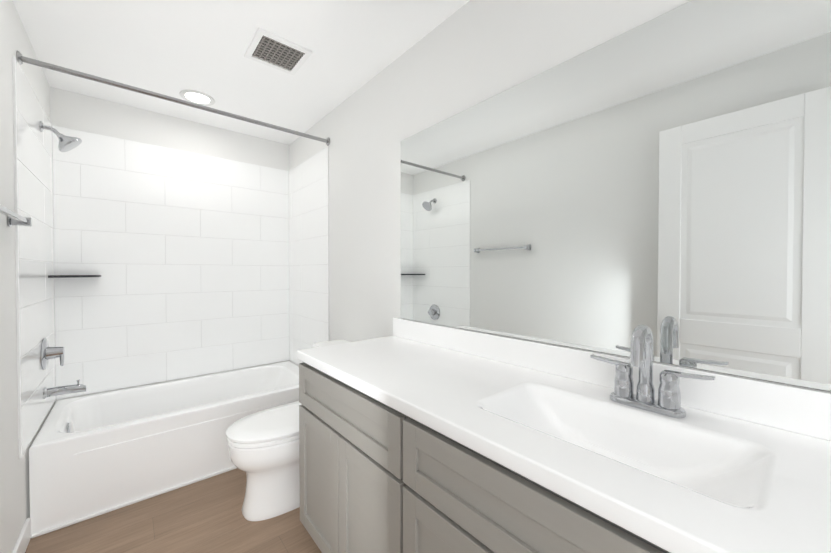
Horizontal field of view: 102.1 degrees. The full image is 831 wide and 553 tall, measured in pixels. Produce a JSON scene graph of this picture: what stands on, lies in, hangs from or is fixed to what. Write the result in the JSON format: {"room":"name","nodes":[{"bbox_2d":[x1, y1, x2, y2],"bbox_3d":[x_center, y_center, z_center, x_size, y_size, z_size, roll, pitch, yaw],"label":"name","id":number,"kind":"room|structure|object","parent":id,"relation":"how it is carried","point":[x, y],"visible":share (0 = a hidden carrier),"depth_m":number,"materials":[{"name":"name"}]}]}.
{"room":"bathroom","nodes":[
{"label":"bathroom","id":0,"kind":"room"},
{"bbox_2d":[0,0,53,552],"bbox_3d":[-1.089,0.028,0.616,0.100,2.440,4.160,-1,1,-40],"label":"wall","id":1,"kind":"structure","parent":0,"point":[14,489],"depth_m":1.40,"materials":[{"name":"paint"}]},
{"bbox_2d":[0,205,31,226],"bbox_3d":[-1.473,-0.230,1.191,0.063,0.052,0.592,-1,1,-40],"label":"rail","id":2,"kind":"object","parent":1,"relation":"attached to","point":[14,218],"visible":0.98,"depth_m":1.36,"materials":[{"name":"silver metal"}]},
{"bbox_2d":[12,518,30,552],"bbox_3d":[-0.792,1.201,0.370,0.014,0.100,3.178,-1,1,-40],"label":"baseboard","id":3,"kind":"structure","parent":1,"relation":"attached to","point":[22,542],"depth_m":1.49,"materials":[{"name":"paint"}]},
{"bbox_2d":[12,56,54,458],"bbox_3d":[-2.037,-0.082,1.813,0.007,1.760,0.904,-1,1,-40],"label":"grout","id":4,"kind":"structure","parent":1,"relation":"attached to","point":[16,259],"depth_m":1.47,"materials":[{"name":"white"}]},
{"bbox_2d":[15,57,55,457],"bbox_3d":[-2.036,-0.082,1.814,0.009,1.758,0.902,-1,1,-40],"label":"wall tile","id":5,"kind":"structure","parent":1,"relation":"attached to","point":[34,158],"depth_m":1.70,"materials":[{"name":"tile"}]},
{"bbox_2d":[40,338,64,369],"bbox_3d":[-2.036,0.431,1.896,0.086,0.176,0.186,-1,1,-40],"label":"shower valve","id":6,"kind":"object","parent":5,"relation":"attached to","point":[47,353],"visible":1,"depth_m":1.87,"materials":[{"name":"silver metal"}]},
{"bbox_2d":[39,121,81,151],"bbox_3d":[-2.010,-0.784,1.909,0.164,0.150,0.124,-1,1,-40],"label":"shower head","id":7,"kind":"object","parent":5,"relation":"attached to","point":[67,143],"visible":1,"depth_m":1.89},
{"bbox_2d":[43,379,86,398],"bbox_3d":[-2.009,0.643,1.929,0.168,0.078,0.064,-1,1,-40],"label":"tub spout","id":8,"kind":"object","parent":5,"relation":"attached to","point":[61,390],"visible":1,"depth_m":1.91,"materials":[{"name":"silver metal"}]},
{"bbox_2d":[16,50,329,145],"bbox_3d":[-1.229,-1.001,2.018,1.518,0.060,0.060,-1,1,-40],"label":"curtain rod","id":9,"kind":"object","parent":1,"relation":"attached to","point":[20,58],"visible":0.94,"depth_m":1.83,"materials":[{"name":"metal"}]},
{"bbox_2d":[50,87,289,404],"bbox_3d":[-1.786,0.000,2.687,1.520,2.440,0.100,-1,1,-40],"label":"wall","id":10,"kind":"structure","parent":0,"point":[76,111],"depth_m":2.50,"materials":[{"name":"paint"}]},
{"bbox_2d":[48,275,100,277],"bbox_3d":[-2.163,-0.002,2.143,0.220,0.014,0.220,-1,1,-40],"label":"corner shelf","id":11,"kind":"object","parent":10,"relation":"attached to","point":[62,276],"visible":1,"depth_m":2.06,"materials":[{"name":"grey metal"}]},
{"bbox_2d":[52,125,289,398],"bbox_3d":[-1.751,-0.093,2.644,1.501,1.760,0.007,-1,1,-40],"label":"grout","id":12,"kind":"structure","parent":10,"relation":"attached to","point":[165,263],"depth_m":2.52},
{"bbox_2d":[52,125,289,398],"bbox_3d":[-1.750,-0.093,2.644,1.499,1.758,0.009,-1,1,-40],"label":"wall tile","id":13,"kind":"structure","parent":10,"relation":"attached to","point":[215,268],"depth_m":2.52,"materials":[{"name":"tile"}]},
{"bbox_2d":[25,468,321,552],"bbox_3d":[-0.472,1.290,1.157,1.520,0.100,3.960,-1,1,-40],"label":"floor","id":14,"kind":"structure","parent":0,"point":[204,516],"depth_m":1.64,"materials":[{"name":"brown wood"}]},
{"bbox_2d":[31,466,236,537],"bbox_3d":[-1.245,1.221,2.065,1.492,0.016,0.012,-1,1,-40],"label":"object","id":15,"kind":"structure","parent":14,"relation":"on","point":[122,505],"depth_m":1.80,"materials":[{"name":"paint"}]},
{"bbox_2d":[29,361,298,534],"bbox_3d":[-1.496,1.010,2.359,1.499,0.430,0.774,-1,1,-40],"label":"bathtub","id":16,"kind":"object","parent":14,"relation":"on","point":[92,454],"visible":0.92,"depth_m":1.94,"materials":[{"name":"ceramic"}]},
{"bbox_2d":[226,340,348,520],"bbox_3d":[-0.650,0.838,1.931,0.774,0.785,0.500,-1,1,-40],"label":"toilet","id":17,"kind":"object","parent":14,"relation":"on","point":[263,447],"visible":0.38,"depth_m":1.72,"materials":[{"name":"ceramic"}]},
{"bbox_2d":[297,318,830,552],"bbox_3d":[0.293,0.743,0.985,0.563,1.000,1.916,-1,1,-40],"label":"bathroom vanity","id":18,"kind":"object","parent":14,"relation":"on","point":[418,437],"visible":1,"depth_m":0.82,"materials":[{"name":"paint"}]},
{"bbox_2d":[590,325,714,417],"bbox_3d":[0.588,0.234,0.869,0.110,0.220,0.274,-1,1,-40],"label":"faucet","id":19,"kind":"object","parent":18,"relation":"on","point":[667,403],"visible":1,"depth_m":0.86,"materials":[{"name":"silver metal"}]},
{"bbox_2d":[12,0,469,144],"bbox_3d":[-0.472,-1.249,1.123,1.720,0.100,4.160,-1,1,-40],"label":"ceiling","id":20,"kind":"structure","parent":0,"point":[172,48],"depth_m":1.78,"materials":[{"name":"paint"}]},
{"bbox_2d":[179,89,214,105],"bbox_3d":[-1.478,-1.208,2.277,0.204,0.011,0.204,-1,1,-40],"label":"recessed light","id":21,"kind":"object","parent":20,"relation":"in","point":[199,97],"visible":0.88,"depth_m":2.27,"materials":[{"name":"white plastic"}]},
{"bbox_2d":[244,27,311,75],"bbox_3d":[-0.742,-1.202,1.813,0.270,0.012,0.270,-1,1,-40],"label":"ceiling vent","id":22,"kind":"object","parent":20,"relation":"in","point":[268,48],"visible":0.98,"depth_m":1.80,"materials":[{"name":"paint"}]},
{"bbox_2d":[289,0,830,391],"bbox_3d":[0.145,0.014,1.664,0.100,2.440,4.160,-1,1,-40],"label":"wall","id":23,"kind":"structure","parent":0,"point":[469,54],"depth_m":1.85,"materials":[{"name":"paint"}]},
{"bbox_2d":[289,146,328,344],"bbox_3d":[-0.914,-0.096,2.826,0.007,1.760,0.814,-1,1,-40],"label":"grout","id":24,"kind":"structure","parent":23,"relation":"attached to","point":[328,246],"depth_m":2.52,"materials":[{"name":"white"}]},
{"bbox_2d":[289,146,328,364],"bbox_3d":[-0.914,-0.096,2.825,0.009,1.758,0.812,-1,1,-40],"label":"wall tile","id":25,"kind":"structure","parent":23,"relation":"attached to","point":[308,185],"depth_m":2.79,"materials":[{"name":"tile"}]},
{"bbox_2d":[393,318,830,440],"bbox_3d":[0.500,0.290,1.155,0.020,0.100,1.916,-1,1,-40],"label":"backsplash","id":26,"kind":"structure","parent":23,"relation":"attached to","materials":[{"name":"stone"}]},
{"bbox_2d":[401,0,830,390],"bbox_3d":[0.505,-0.246,1.155,0.006,0.967,1.803,-1,1,-40],"label":"mirror","id":27,"kind":"object","parent":23,"relation":"attached to","point":[665,178],"visible":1,"depth_m":0.95,"materials":[{"name":"clear glass"}]}
]}

